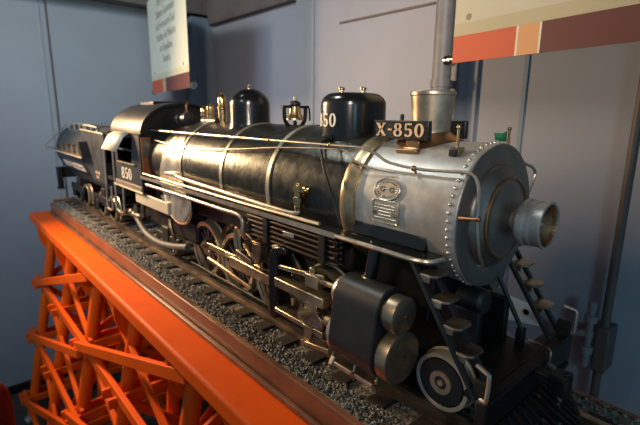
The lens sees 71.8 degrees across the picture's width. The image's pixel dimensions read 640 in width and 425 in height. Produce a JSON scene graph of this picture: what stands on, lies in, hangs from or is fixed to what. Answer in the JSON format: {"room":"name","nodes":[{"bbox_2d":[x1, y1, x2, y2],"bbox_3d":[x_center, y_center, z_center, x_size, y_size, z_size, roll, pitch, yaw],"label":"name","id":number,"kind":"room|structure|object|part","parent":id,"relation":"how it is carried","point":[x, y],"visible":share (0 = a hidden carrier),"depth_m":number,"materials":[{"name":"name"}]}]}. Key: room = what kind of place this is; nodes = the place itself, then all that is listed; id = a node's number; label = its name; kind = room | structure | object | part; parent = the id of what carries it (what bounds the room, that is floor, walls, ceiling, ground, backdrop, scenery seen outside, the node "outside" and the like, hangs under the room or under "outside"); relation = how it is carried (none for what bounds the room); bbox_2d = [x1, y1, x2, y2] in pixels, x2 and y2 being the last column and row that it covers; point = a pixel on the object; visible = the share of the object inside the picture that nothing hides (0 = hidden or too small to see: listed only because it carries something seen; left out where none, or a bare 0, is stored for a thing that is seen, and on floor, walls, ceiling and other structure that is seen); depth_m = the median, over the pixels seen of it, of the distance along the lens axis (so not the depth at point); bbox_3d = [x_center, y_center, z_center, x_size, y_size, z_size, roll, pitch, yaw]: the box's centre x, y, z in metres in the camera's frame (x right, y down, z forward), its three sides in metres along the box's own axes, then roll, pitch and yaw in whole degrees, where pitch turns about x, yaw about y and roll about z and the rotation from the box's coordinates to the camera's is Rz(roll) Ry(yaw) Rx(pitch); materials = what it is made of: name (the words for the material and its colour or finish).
{"room":"museum","nodes":[
{"label":"museum","id":0,"kind":"room"},
{"bbox_2d":[0,0,188,386],"bbox_3d":[-2.300,-0.643,2.584,3.730,3.950,0.080,-10,16,-40],"label":"wall","id":1,"kind":"structure","parent":0,"point":[100,52],"depth_m":3.00,"materials":[{"name":"paint"}]},
{"bbox_2d":[35,0,74,313],"bbox_3d":[-1.815,-0.095,3.089,0.013,2.670,0.003,-10,16,-40],"label":"trim","id":2,"kind":"structure","parent":1,"relation":"attached to","point":[37,6],"depth_m":2.92,"materials":[{"name":"grey metal"}]},
{"bbox_2d":[43,0,67,197],"bbox_3d":[-1.782,-0.100,3.115,0.008,2.670,0.006,-10,16,-40],"label":"trim","id":3,"kind":"structure","parent":1,"relation":"attached to","point":[43,0],"depth_m":2.94,"materials":[{"name":"grey metal"}]},
{"bbox_2d":[7,346,149,394],"bbox_3d":[-2.384,1.282,2.883,3.470,0.060,0.020,-10,16,-40],"label":"baseboard","id":4,"kind":"structure","parent":1,"relation":"attached to","point":[16,388],"depth_m":3.12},
{"bbox_2d":[89,0,207,17],"bbox_3d":[-2.250,-1.435,2.298,3.650,0.280,0.140,-10,16,-40],"label":"trim","id":5,"kind":"structure","parent":1,"relation":"attached to","point":[196,8],"depth_m":3.31,"materials":[{"name":"grey paint"}]},
{"bbox_2d":[187,16,215,114],"bbox_3d":[-0.964,-0.220,3.743,0.180,2.650,0.120,-10,16,-40],"label":"trim","id":6,"kind":"structure","parent":1,"relation":"attached to","point":[200,34],"depth_m":3.48,"materials":[{"name":"blue paint"}]},
{"bbox_2d":[10,352,216,424],"bbox_3d":[-0.444,1.787,0.937,3.750,0.050,5.800,-10,16,-40],"label":"floor","id":7,"kind":"structure","parent":0,"point":[20,412],"depth_m":2.96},
{"bbox_2d":[0,382,15,424],"bbox_3d":[-1.445,1.120,1.999,0.220,0.775,0.220,-10,16,-40],"label":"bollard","id":8,"kind":"object","parent":7,"relation":"on","point":[7,417],"visible":1,"depth_m":1.94,"materials":[{"name":"red paint"}]},
{"bbox_2d":[24,415,31,423],"bbox_3d":[-1.848,1.314,2.814,0.057,0.046,0.063,-10,16,-40],"label":"stone","id":9,"kind":"object","parent":7,"relation":"on","point":[27,419],"visible":0.66,"depth_m":2.79,"materials":[{"name":"grey stone"}]},
{"bbox_2d":[19,210,307,424],"bbox_3d":[-0.497,0.883,1.935,1.080,1.296,3.480,-10,16,-40],"label":"stand","id":10,"kind":"object","parent":7,"relation":"on","point":[192,370],"visible":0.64,"depth_m":1.78,"materials":[{"name":"orange paint"}]},
{"bbox_3d":[-1.774,0.697,2.833,0.310,1.247,0.058,-10,16,-40],"label":"post","id":11,"kind":"part","parent":10,"relation":"part of","materials":[{"name":"orange paint"}]},
{"bbox_3d":[-1.445,0.781,2.466,0.310,1.247,0.058,-10,16,-40],"label":"post","id":12,"kind":"part","parent":10,"relation":"part of","materials":[{"name":"orange paint"}]},
{"bbox_3d":[-1.611,0.668,2.972,0.169,1.240,0.054,-10,16,-40],"label":"post","id":13,"kind":"part","parent":10,"relation":"part of","materials":[{"name":"orange paint"}]},
{"bbox_3d":[-1.116,0.866,2.099,0.310,1.247,0.058,-10,16,-40],"label":"post","id":14,"kind":"part","parent":10,"relation":"part of","materials":[{"name":"orange paint"}]},
{"bbox_3d":[-1.282,0.752,2.605,0.169,1.240,0.054,-10,16,-40],"label":"post","id":15,"kind":"part","parent":10,"relation":"part of","materials":[{"name":"orange paint"}]},
{"bbox_3d":[-0.787,0.950,1.732,0.310,1.247,0.058,-10,16,-40],"label":"post","id":16,"kind":"part","parent":10,"relation":"part of","materials":[{"name":"orange paint"}]},
{"bbox_3d":[-1.067,0.714,2.789,0.169,1.240,0.054,-10,16,-40],"label":"post","id":17,"kind":"part","parent":10,"relation":"part of","materials":[{"name":"orange paint"}]},
{"bbox_3d":[-0.624,0.921,1.871,0.169,1.240,0.054,-10,16,-40],"label":"post","id":18,"kind":"part","parent":10,"relation":"part of","materials":[{"name":"orange paint"}]},
{"bbox_3d":[-0.459,1.034,1.365,0.310,1.247,0.058,-10,16,-40],"label":"post","id":19,"kind":"part","parent":10,"relation":"part of","materials":[{"name":"orange paint"}]},
{"bbox_2d":[49,197,639,424],"bbox_3d":[-0.477,0.210,1.772,0.472,0.088,3.320,-10,16,-40],"label":"base board","id":20,"kind":"object","parent":10,"relation":"on","point":[311,406],"visible":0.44,"depth_m":1.17,"materials":[{"name":"brown wood"}]},
{"bbox_3d":[-0.650,0.277,1.632,0.014,0.015,3.320,-10,16,-40],"label":"moulding","id":21,"kind":"part","parent":20,"relation":"part of","materials":[{"name":"brown wood"}]},
{"bbox_2d":[54,201,639,424],"bbox_3d":[-0.477,0.211,1.772,0.418,0.069,3.284,-10,16,-40],"label":"ballast","id":22,"kind":"object","parent":20,"relation":"in","point":[351,398],"visible":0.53,"depth_m":1.08,"materials":[{"name":"gravel"}]},
{"bbox_2d":[64,196,617,424],"bbox_3d":[-0.477,0.179,1.765,0.312,0.044,3.280,-10,16,-40],"label":"track","id":23,"kind":"object","parent":22,"relation":"on","point":[405,392],"visible":0.29,"depth_m":1.16,"materials":[{"name":"metal"}]},
{"bbox_2d":[43,122,150,220],"bbox_3d":[-1.236,-0.270,2.559,0.414,0.484,1.245,-10,16,-40],"label":"tender","id":24,"kind":"object","parent":23,"relation":"on","point":[78,146],"visible":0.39,"depth_m":2.32,"materials":[{"name":"metal"}]},
{"bbox_3d":[-1.674,-0.488,2.792,0.253,0.154,0.010,6,14,25],"label":"stay rod","id":25,"kind":"part","parent":24,"relation":"part of","materials":[{"name":"black metal"}]},
{"bbox_3d":[-1.289,-0.356,2.603,0.310,0.310,0.880,-10,16,-40],"label":"tank","id":26,"kind":"part","parent":24,"relation":"part of","materials":[{"name":"black metal"}]},
{"bbox_3d":[-1.117,-0.407,2.146,0.009,0.037,0.249,-10,16,-40],"label":"bunker rail","id":27,"kind":"part","parent":24,"relation":"part of","materials":[{"name":"metal"}]},
{"bbox_3d":[-1.105,-0.278,2.155,0.008,0.245,0.387,-10,16,-40],"label":"bunker trim","id":28,"kind":"part","parent":24,"relation":"part of","materials":[{"name":"black metal"}]},
{"bbox_3d":[-1.212,-0.209,2.543,0.200,0.050,1.080,-10,16,-40],"label":"frame","id":29,"kind":"part","parent":24,"relation":"part of","materials":[{"name":"black metal"}]},
{"bbox_2d":[101,84,584,424],"bbox_3d":[-0.203,-0.076,1.390,0.452,0.632,1.984,-10,16,-40],"label":"steam locomotive","id":30,"kind":"object","parent":23,"relation":"on","point":[387,240],"visible":1,"depth_m":0.87,"materials":[{"name":"metal"}]},
{"bbox_3d":[-0.777,-0.111,1.797,0.008,0.022,0.310,-10,16,-40],"label":"cab sill","id":31,"kind":"part","parent":30,"relation":"part of","materials":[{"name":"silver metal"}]},
{"bbox_3d":[-0.656,-0.214,1.671,0.038,0.140,0.005,-10,16,-40],"label":"door","id":32,"kind":"part","parent":30,"relation":"part of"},
{"bbox_3d":[-0.654,-0.242,1.663,0.027,0.065,0.002,-10,16,-40],"label":"door pane","id":33,"kind":"part","parent":30,"relation":"part of","materials":[{"name":"grey glass"}]},
{"bbox_3d":[-0.581,0.093,1.693,0.018,0.080,0.220,-10,16,-40],"label":"truck frame","id":34,"kind":"part","parent":30,"relation":"part of","materials":[{"name":"black metal"}]},
{"bbox_3d":[-0.271,0.176,1.302,0.007,0.034,0.252,-10,16,-40],"label":"eccentric rod","id":35,"kind":"part","parent":30,"relation":"part of","materials":[{"name":"silver metal"}]},
{"bbox_3d":[-0.178,0.155,1.236,0.008,0.020,0.614,-10,16,-40],"label":"rod","id":36,"kind":"part","parent":30,"relation":"part of","materials":[{"name":"silver metal"}]},
{"bbox_3d":[-0.157,0.071,1.148,0.031,0.016,0.046,-10,16,-40],"label":"lubricator lid","id":37,"kind":"part","parent":30,"relation":"part of","materials":[{"name":"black metal"}]},
{"bbox_3d":[-0.124,0.178,1.153,0.012,0.034,0.432,-10,16,-40],"label":"rod","id":38,"kind":"part","parent":30,"relation":"part of","materials":[{"name":"silver metal"}]},
{"bbox_3d":[-0.072,0.051,1.015,0.004,0.010,0.040,-10,16,-40],"label":"name plate","id":39,"kind":"part","parent":30,"relation":"part of","materials":[{"name":"metal"}]},
{"bbox_3d":[-0.045,0.134,0.994,0.008,0.028,0.166,-10,16,-40],"label":"valve rod","id":40,"kind":"part","parent":30,"relation":"part of","materials":[{"name":"silver metal"}]},
{"bbox_3d":[-0.176,-0.107,1.205,0.064,0.198,1.341,-10,16,-40],"label":"handrail","id":41,"kind":"part","parent":30,"relation":"part of","materials":[{"name":"silver metal"}]},
{"bbox_3d":[0.020,0.229,0.938,0.034,0.033,0.085,-10,16,-40],"label":"piston rod","id":42,"kind":"part","parent":30,"relation":"part of","materials":[{"name":"silver metal"}]},
{"bbox_3d":[-0.189,0.097,1.411,0.120,0.120,1.570,-10,16,-40],"label":"frame","id":43,"kind":"part","parent":30,"relation":"part of","materials":[{"name":"black metal"}]},
{"bbox_3d":[0.062,0.316,0.865,0.004,0.009,0.127,-10,16,-40],"label":"drain rod","id":44,"kind":"part","parent":30,"relation":"part of","materials":[{"name":"silver metal"}]},
{"bbox_3d":[0.121,-0.001,0.824,0.005,0.041,0.062,-10,16,-40],"label":"maker plate","id":45,"kind":"part","parent":30,"relation":"part of","materials":[{"name":"metal"}]},
{"bbox_3d":[0.126,-0.043,0.821,0.016,0.040,0.060,-10,16,-40],"label":"maker plate","id":46,"kind":"part","parent":30,"relation":"part of","materials":[{"name":"metal"}]},
{"bbox_3d":[0.238,-0.125,0.762,0.016,0.052,0.018,-10,16,-40],"label":"marker post","id":47,"kind":"part","parent":30,"relation":"part of","materials":[{"name":"gold metal"}]},
{"bbox_3d":[0.240,0.010,0.708,0.036,0.010,0.010,4,13,15],"label":"rail","id":48,"kind":"part","parent":30,"relation":"part of","materials":[{"name":"orange metal"}]},
{"bbox_3d":[0.293,0.165,0.846,0.052,0.052,0.056,-10,16,-40],"label":"belly tank","id":49,"kind":"part","parent":30,"relation":"part of","materials":[{"name":"black metal"}]},
{"bbox_3d":[0.317,0.007,0.800,0.260,0.260,0.006,-10,16,-40],"label":"plate","id":50,"kind":"part","parent":30,"relation":"part of","materials":[{"name":"metal"}]},
{"bbox_3d":[0.329,0.010,0.787,0.188,0.188,0.038,-10,16,-40],"label":"smokebox door","id":51,"kind":"part","parent":30,"relation":"part of","materials":[{"name":"metal"}]},
{"bbox_3d":[0.354,-0.137,0.829,0.008,0.048,0.008,-10,16,-40],"label":"marker post","id":52,"kind":"part","parent":30,"relation":"part of","materials":[{"name":"orange metal"}]},
{"bbox_3d":[0.412,0.259,0.837,0.013,0.030,0.072,-3,13,-17],"label":"uncoupling lever","id":53,"kind":"part","parent":30,"relation":"part of","materials":[{"name":"metal"}]},
{"bbox_2d":[207,0,639,415],"bbox_3d":[0.975,-0.402,1.638,0.080,3.950,5.700,-10,16,-40],"label":"wall","id":54,"kind":"structure","parent":0,"point":[580,102],"depth_m":1.75,"materials":[{"name":"grey paint"}]},
{"bbox_2d":[207,0,295,25],"bbox_3d":[-0.500,-1.542,3.024,0.050,0.350,1.060,-10,16,-40],"label":"trim","id":55,"kind":"structure","parent":54,"relation":"attached to","point":[219,11],"depth_m":3.13,"materials":[{"name":"grey paint"}]},
{"bbox_2d":[296,0,314,124],"bbox_3d":[-0.098,-0.172,2.868,0.014,2.950,0.160,-10,16,-40],"label":"trim","id":56,"kind":"structure","parent":54,"relation":"attached to","point":[305,9],"depth_m":2.69,"materials":[{"name":"grey paint"}]},
{"bbox_2d":[339,2,435,23],"bbox_3d":[0.314,-0.996,2.217,0.010,0.010,0.620,-10,16,-40],"label":"trim","id":57,"kind":"structure","parent":54,"relation":"attached to","point":[430,3],"depth_m":2.18,"materials":[{"name":"grey metal"}]},
{"bbox_2d":[430,0,455,90],"bbox_3d":[0.537,0.009,2.076,0.126,2.950,0.092,-10,16,-40],"label":"pipe","id":58,"kind":"object","parent":54,"relation":"attached to","point":[445,9],"visible":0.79,"depth_m":1.87,"materials":[{"name":"grey metal"}]},
{"bbox_2d":[464,60,479,141],"bbox_3d":[0.653,0.020,2.029,0.014,2.950,0.045,-10,16,-40],"label":"trim","id":59,"kind":"structure","parent":54,"relation":"attached to","point":[474,66],"depth_m":1.91,"materials":[{"name":"grey metal"}]},
{"bbox_2d":[503,54,529,285],"bbox_3d":[0.803,0.057,1.869,0.006,2.950,0.016,-10,16,-40],"label":"trim","id":60,"kind":"structure","parent":54,"relation":"attached to","point":[527,57],"depth_m":1.76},
{"bbox_2d":[508,296,538,325],"bbox_3d":[0.860,0.424,1.872,0.014,0.111,0.144,-10,16,-40],"label":"wall socket","id":61,"kind":"object","parent":54,"relation":"attached to","point":[525,314],"visible":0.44,"depth_m":1.86,"materials":[{"name":"white plastic"}]},
{"bbox_2d":[541,76,639,397],"bbox_3d":[0.965,0.121,1.586,0.238,2.950,0.112,11,16,39],"label":"pipe","id":62,"kind":"object","parent":54,"relation":"attached to","point":[606,332],"visible":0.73,"depth_m":1.56,"materials":[{"name":"grey metal"}]},
{"bbox_3d":[-0.406,-2.134,0.071,3.750,0.080,5.800,-10,16,-40],"label":"ceiling","id":63,"kind":"structure","parent":0,"visible":0},
{"bbox_2d":[145,0,196,94],"bbox_3d":[-0.958,-1.701,2.658,0.043,1.891,1.042,-7,15,-31],"label":"banner","id":64,"kind":"object","parent":63,"relation":"hanging from","point":[167,19],"visible":1,"depth_m":2.74,"materials":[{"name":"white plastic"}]},
{"bbox_3d":[-0.972,-1.135,2.778,0.002,0.547,0.972,-7,15,-31],"label":"panel","id":65,"kind":"part","parent":64,"relation":"part of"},
{"bbox_3d":[-0.701,-0.702,2.441,0.038,0.038,0.035,-7,15,-31],"label":"knob","id":66,"kind":"part","parent":64,"relation":"part of","materials":[{"name":"silver metal"}]},
{"bbox_2d":[443,0,639,65],"bbox_3d":[0.584,-1.313,0.925,0.043,1.871,0.670,-7,15,-31],"label":"banner","id":67,"kind":"object","parent":63,"relation":"hanging from","point":[483,29],"visible":1,"depth_m":1.13,"materials":[{"name":"fabric"}]},
{"bbox_3d":[0.411,-0.479,1.388,0.038,0.038,0.035,-7,15,-31],"label":"knob","id":68,"kind":"part","parent":67,"relation":"part of","materials":[{"name":"silver metal"}]},
{"bbox_3d":[0.570,-0.743,1.046,0.002,0.538,0.600,-7,15,-31],"label":"panel","id":69,"kind":"part","parent":67,"relation":"part of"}
]}

